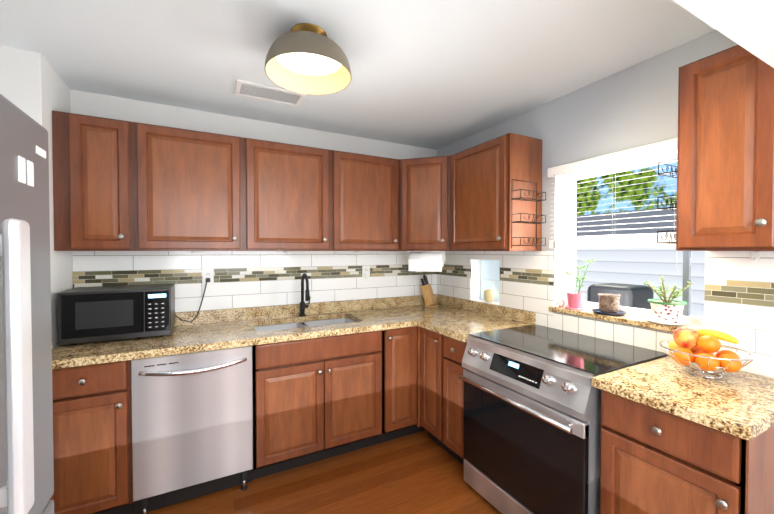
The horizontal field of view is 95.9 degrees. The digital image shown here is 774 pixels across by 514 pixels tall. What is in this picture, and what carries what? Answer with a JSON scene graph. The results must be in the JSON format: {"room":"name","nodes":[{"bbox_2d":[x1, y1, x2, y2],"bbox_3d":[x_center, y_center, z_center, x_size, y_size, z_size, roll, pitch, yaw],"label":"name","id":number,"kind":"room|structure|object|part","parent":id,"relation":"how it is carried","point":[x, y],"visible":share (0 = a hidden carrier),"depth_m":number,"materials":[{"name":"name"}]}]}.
{"room":"kitchen","nodes":[
{"label":"kitchen","id":0,"kind":"room"},
{"bbox_2d":[0,46,72,347],"bbox_3d":[-2.189,0.186,1.893,0.670,2.440,0.590,-1,1,-28],"label":"wall","id":1,"kind":"structure","parent":0,"point":[34,86],"depth_m":1.82,"materials":[{"name":"white paint"}]},
{"bbox_2d":[70,89,436,312],"bbox_3d":[-0.744,0.169,2.905,3.130,2.440,0.150,-1,1,-28],"label":"wall","id":2,"kind":"structure","parent":0,"point":[102,105],"depth_m":2.58,"materials":[{"name":"white paint"}]},
{"bbox_2d":[52,110,135,250],"bbox_3d":[-1.721,-0.417,2.103,0.357,0.760,0.332,-1,1,-28],"label":"upper cabinet","id":3,"kind":"object","parent":2,"relation":"attached to","point":[120,185],"depth_m":1.96,"materials":[{"name":"brown wood"}]},
{"bbox_2d":[136,122,247,250],"bbox_3d":[-1.298,-0.421,2.326,0.600,0.760,0.332,-1,1,-28],"label":"upper cabinet","id":4,"kind":"object","parent":2,"relation":"attached to","point":[192,195],"depth_m":2.18,"materials":[{"name":"brown wood"}]},
{"bbox_2d":[191,251,495,252],"bbox_3d":[-0.251,-0.037,2.460,1.990,0.011,0.810,-1,1,-28],"label":"recessed light","id":5,"kind":"object","parent":4,"relation":"attached to","point":[355,251],"visible":0.75,"depth_m":2.55,"materials":[{"name":"white plastic"}]},
{"bbox_2d":[72,251,435,311],"bbox_3d":[-0.728,0.166,2.821,2.776,0.427,0.008,-1,1,-28],"label":"tile backsplash","id":6,"kind":"structure","parent":2,"relation":"attached to","point":[242,279],"depth_m":2.67,"materials":[{"name":"tile"}]},
{"bbox_2d":[202,269,213,285],"bbox_3d":[-1.287,0.146,2.507,0.074,0.120,0.023,-1,1,-28],"label":"electrical outlet plate","id":7,"kind":"object","parent":6,"relation":"attached to","point":[208,276],"depth_m":2.51,"materials":[{"name":"white plastic"}]},
{"bbox_2d":[362,265,369,278],"bbox_3d":[-0.180,0.136,3.089,0.074,0.120,0.029,-1,1,-28],"label":"electrical outlet plate","id":8,"kind":"object","parent":6,"relation":"attached to","point":[365,269],"depth_m":3.09,"materials":[{"name":"white plastic"}]},
{"bbox_2d":[244,138,335,250],"bbox_3d":[-0.763,-0.426,2.609,0.610,0.760,0.332,-1,1,-28],"label":"upper cabinet","id":9,"kind":"object","parent":2,"relation":"attached to","point":[289,185],"depth_m":2.46,"materials":[{"name":"brown wood"}]},
{"bbox_2d":[332,150,398,250],"bbox_3d":[-0.229,-0.431,2.891,0.597,0.760,0.332,-1,1,-28],"label":"upper cabinet","id":10,"kind":"object","parent":2,"relation":"attached to","point":[365,188],"depth_m":2.74,"materials":[{"name":"brown wood"}]},
{"bbox_2d":[399,155,450,250],"bbox_3d":[0.370,-0.433,3.051,0.607,0.760,0.609,-1,1,-28],"label":"upper cabinet","id":11,"kind":"object","parent":2,"relation":"attached to","point":[424,200],"visible":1,"depth_m":2.82,"materials":[{"name":"brown wood"}]},
{"bbox_2d":[407,251,445,271],"bbox_3d":[0.331,0.034,2.933,0.320,0.169,0.124,0,1,17],"label":"paper towel holder","id":12,"kind":"object","parent":11,"relation":"attached to","point":[428,261],"visible":1,"depth_m":2.88,"materials":[{"name":"white paper"}]},
{"bbox_2d":[142,430,501,513],"bbox_3d":[0.229,1.480,0.528,3.650,0.100,5.300,-1,1,-28],"label":"floor","id":13,"kind":"structure","parent":0,"point":[421,472],"depth_m":2.10,"materials":[{"name":"brown wood"}]},
{"bbox_2d":[0,94,53,513],"bbox_3d":[-1.075,0.541,0.414,0.913,1.780,0.915,-1,1,-28],"label":"fridge","id":14,"kind":"object","parent":13,"relation":"on","point":[26,450],"visible":1,"depth_m":0.76,"materials":[{"name":"silver metal"}]},
{"bbox_2d":[50,360,134,513],"bbox_3d":[-1.642,0.965,1.994,0.376,0.879,0.639,-1,1,-28],"label":"base cabinet","id":15,"kind":"object","parent":13,"relation":"on","point":[92,431],"visible":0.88,"depth_m":1.75,"materials":[{"name":"brown wood"}]},
{"bbox_2d":[131,346,252,513],"bbox_3d":[-1.194,0.964,2.196,0.598,0.874,0.646,-1,1,-28],"label":"dishwasher","id":16,"kind":"object","parent":13,"relation":"on","point":[192,425],"visible":0.98,"depth_m":1.95,"materials":[{"name":"silver metal"}]},
{"bbox_2d":[252,322,381,479],"bbox_3d":[-0.551,0.956,2.570,0.883,0.879,0.639,-1,1,-28],"label":"base cabinet","id":17,"kind":"object","parent":13,"relation":"on","point":[316,399],"visible":0.96,"depth_m":2.29,"materials":[{"name":"brown wood"}]},
{"bbox_2d":[378,326,451,454],"bbox_3d":[0.304,0.950,2.876,0.910,0.879,0.897,-1,1,-28],"label":"base cabinet","id":18,"kind":"object","parent":13,"relation":"on","point":[412,379],"visible":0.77,"depth_m":2.57,"materials":[{"name":"brown wood"}]},
{"bbox_2d":[52,294,476,368],"bbox_3d":[-0.574,0.451,2.534,2.776,0.130,0.667,-1,1,-28],"label":"countertop","id":19,"kind":"structure","parent":18,"relation":"on","point":[218,329],"depth_m":2.37,"materials":[{"name":"stone"}]},
{"bbox_2d":[58,284,174,344],"bbox_3d":[-1.606,0.334,2.131,0.510,0.294,0.358,-1,1,-28],"label":"microwave","id":20,"kind":"object","parent":19,"relation":"on","point":[95,314],"visible":1,"depth_m":1.98,"materials":[{"name":"black plastic"}]},
{"bbox_2d":[175,282,206,322],"bbox_3d":[-1.372,0.311,2.448,0.210,0.299,0.013,-1,1,-39],"label":"cord","id":21,"kind":"object","parent":20,"relation":"attached to","point":[199,307],"visible":0.96,"depth_m":2.48,"materials":[{"name":"black plastic"}]},
{"bbox_2d":[299,273,309,315],"bbox_3d":[-0.626,0.298,2.735,0.092,0.346,0.194,-1,1,-28],"label":"faucet","id":22,"kind":"object","parent":19,"relation":"on","point":[303,306],"visible":1,"depth_m":2.77,"materials":[{"name":"black metal"}]},
{"bbox_2d":[254,318,354,331],"bbox_3d":[-0.585,0.612,2.578,0.788,0.190,0.440,-1,1,-28],"label":"sink","id":23,"kind":"object","parent":19,"relation":"in","point":[299,325],"visible":0.06,"depth_m":2.73,"materials":[{"name":"silver metal"}]},
{"bbox_2d":[420,274,438,307],"bbox_3d":[0.396,0.312,3.271,0.159,0.299,0.090,0,1,27],"label":"knife block","id":24,"kind":"object","parent":19,"relation":"on","point":[428,294],"visible":1,"depth_m":3.24,"materials":[{"name":"brown wood"}]},
{"bbox_2d":[420,302,535,341],"bbox_3d":[0.639,0.451,2.514,0.648,0.130,0.502,-1,1,-28],"label":"countertop","id":25,"kind":"structure","parent":18,"relation":"on","point":[457,321],"depth_m":2.61,"materials":[{"name":"stone"}]},
{"bbox_2d":[443,335,466,464],"bbox_3d":[0.698,0.958,2.419,0.639,0.879,0.276,-1,1,-28],"label":"base cabinet","id":26,"kind":"object","parent":13,"relation":"on","point":[453,402],"visible":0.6,"depth_m":2.29,"materials":[{"name":"brown wood"}]},
{"bbox_2d":[459,324,667,513],"bbox_3d":[0.905,0.942,1.928,0.713,0.928,0.792,-1,1,-28],"label":"range","id":27,"kind":"object","parent":13,"relation":"on","point":[532,416],"visible":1,"depth_m":1.72,"materials":[{"name":"silver metal"}]},
{"bbox_2d":[600,390,773,513],"bbox_3d":[1.240,0.975,1.394,0.639,0.879,0.454,-1,1,-28],"label":"base cabinet","id":28,"kind":"object","parent":13,"relation":"on","point":[654,460],"visible":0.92,"depth_m":1.22,"materials":[{"name":"brown wood"}]},
{"bbox_2d":[592,356,773,440],"bbox_3d":[1.239,0.515,1.381,0.648,0.040,0.472,-1,1,-28],"label":"countertop","id":29,"kind":"structure","parent":28,"relation":"on","point":[739,404],"depth_m":1.28,"materials":[{"name":"stone"}]},
{"bbox_2d":[659,327,756,378],"bbox_3d":[1.335,0.397,1.467,0.303,0.189,0.303,-1,1,-28],"label":"fruit bowl","id":30,"kind":"object","parent":29,"relation":"on","point":[686,347],"visible":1,"depth_m":1.44,"materials":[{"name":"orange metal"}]},
{"bbox_2d":[0,0,715,149],"bbox_3d":[0.229,-1.060,0.485,3.650,0.100,5.300,-1,1,-28],"label":"ceiling","id":31,"kind":"structure","parent":0,"point":[434,74],"depth_m":1.74,"materials":[{"name":"white paint"}]},
{"bbox_2d":[234,79,306,106],"bbox_3d":[-0.740,-1.031,2.213,0.410,0.013,0.210,-1,1,-28],"label":"ceiling vent","id":32,"kind":"object","parent":31,"relation":"in","point":[243,88],"visible":0.98,"depth_m":2.20,"materials":[{"name":"white metal"}]},
{"bbox_2d":[265,23,351,94],"bbox_3d":[-0.360,-0.932,1.613,0.390,0.190,0.390,-1,1,-28],"label":"dome pendant light","id":33,"kind":"object","parent":31,"relation":"hanging from","point":[307,58],"visible":1,"depth_m":1.61,"materials":[{"name":"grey metal"}]},
{"bbox_2d":[437,30,766,376],"bbox_3d":[1.719,0.195,1.379,0.200,2.440,5.150,-1,1,-28],"label":"wall","id":34,"kind":"structure","parent":0,"point":[635,105],"depth_m":2.00,"materials":[{"name":"grey paint"}]},
{"bbox_2d":[450,133,541,250],"bbox_3d":[0.763,-0.425,2.573,0.359,0.760,0.603,-1,1,-28],"label":"upper cabinet","id":35,"kind":"object","parent":34,"relation":"attached to","point":[484,205],"visible":1,"depth_m":2.36,"materials":[{"name":"brown wood"}]},
{"bbox_2d":[511,179,545,248],"bbox_3d":[0.926,-0.279,2.275,0.237,0.447,0.075,-1,1,-28],"label":"spice rack","id":36,"kind":"object","parent":35,"relation":"attached to","point":[536,214],"visible":1,"depth_m":2.26,"materials":[{"name":"black metal"}]},
{"bbox_2d":[471,152,704,324],"bbox_3d":[1.182,-0.082,2.363,0.175,0.940,1.600,-1,1,-28],"label":"window","id":37,"kind":"structure","parent":34,"relation":"in","point":[686,292],"depth_m":2.34,"materials":[{"name":"white paint"}]},
{"bbox_2d":[484,289,493,301],"bbox_3d":[0.850,0.325,2.918,0.080,0.100,0.080,-1,1,-28],"label":"vase","id":38,"kind":"object","parent":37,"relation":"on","point":[488,295],"visible":0.98,"depth_m":2.89,"materials":[{"name":"beige"}]},
{"bbox_3d":[0.923,0.199,2.943,0.055,0.350,0.330,-1,1,-28],"label":"glass block window","id":39,"kind":"part","parent":37,"relation":"part of","materials":[{"name":"glass"}]},
{"bbox_2d":[436,251,773,377],"bbox_3d":[1.062,0.218,2.395,0.009,0.517,2.400,-1,1,-28],"label":"tile backsplash","id":40,"kind":"structure","parent":34,"relation":"attached to","point":[739,296],"depth_m":1.76,"materials":[{"name":"tile"}]},
{"bbox_2d":[548,137,677,259],"bbox_3d":[1.272,-0.237,1.958,0.066,0.685,0.822,-1,1,-28],"label":"window blind slats","id":41,"kind":"object","parent":34,"relation":"attached to","point":[664,147],"visible":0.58,"depth_m":1.94,"materials":[{"name":"white plastic"}]},
{"bbox_2d":[549,305,703,336],"bbox_3d":[1.337,0.350,1.994,0.153,0.030,0.830,-1,1,-28],"label":"window sill","id":42,"kind":"structure","parent":34,"relation":"attached to","point":[639,321],"depth_m":1.94,"materials":[{"name":"stone"}]},
{"bbox_2d":[563,259,594,309],"bbox_3d":[1.218,0.172,2.219,0.124,0.315,0.198,-1,1,-28],"label":"plant","id":43,"kind":"object","parent":42,"relation":"on","point":[575,300],"visible":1,"depth_m":2.21,"materials":[{"name":"green plant"}]},
{"bbox_2d":[592,293,626,315],"bbox_3d":[1.304,0.277,2.049,0.176,0.112,0.176,-1,1,-28],"label":"pot","id":44,"kind":"object","parent":42,"relation":"on","point":[608,304],"visible":1,"depth_m":2.01,"materials":[{"name":"brown"}]},
{"bbox_2d":[644,275,691,325],"bbox_3d":[1.437,0.217,1.785,0.176,0.241,0.192,-1,1,-28],"label":"plant","id":45,"kind":"object","parent":42,"relation":"on","point":[666,311],"visible":1,"depth_m":1.76,"materials":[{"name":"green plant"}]},
{"bbox_2d":[676,45,773,250],"bbox_3d":[1.394,-0.405,1.379,0.359,0.760,0.303,-1,1,-28],"label":"upper cabinet","id":46,"kind":"object","parent":34,"relation":"attached to","point":[725,176],"visible":0.98,"depth_m":1.30,"materials":[{"name":"brown wood"}]},
{"bbox_2d":[657,141,677,243],"bbox_3d":[1.308,-0.266,1.553,0.237,0.447,0.075,-1,1,-28],"label":"spice rack","id":47,"kind":"object","parent":46,"relation":"attached to","point":[670,207],"visible":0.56,"depth_m":1.54,"materials":[{"name":"black metal"}]},
{"bbox_2d":[750,252,759,260],"bbox_3d":[1.536,-0.003,1.460,0.025,0.038,0.030,-1,1,-28],"label":"hook","id":48,"kind":"object","parent":46,"relation":"attached to","point":[754,256],"visible":1,"depth_m":1.46,"materials":[{"name":"white plastic"}]},
{"bbox_2d":[673,0,773,67],"bbox_3d":[0.221,-0.801,0.451,3.300,0.416,0.220,-1,1,-28],"label":"header beam","id":49,"kind":"structure","parent":0,"point":[747,25],"depth_m":0.89,"materials":[{"name":"white paint"}]},
{"label":"outside","id":50,"kind":"structure","parent":0,"visible":0},
{"bbox_2d":[576,162,704,325],"bbox_3d":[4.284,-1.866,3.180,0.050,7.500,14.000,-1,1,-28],"label":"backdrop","id":51,"kind":"structure","parent":50,"point":[639,266],"depth_m":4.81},
{"bbox_3d":[2.940,1.466,2.526,2.990,0.100,14.000,-1,1,-28],"label":"ground","id":52,"kind":"structure","parent":50,"visible":0},
{"bbox_2d":[587,283,653,316],"bbox_3d":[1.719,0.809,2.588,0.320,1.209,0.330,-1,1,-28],"label":"outdoor grill","id":53,"kind":"object","parent":52,"relation":"on","point":[635,296],"visible":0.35,"depth_m":2.45,"materials":[{"name":"grey metal"}]}
]}

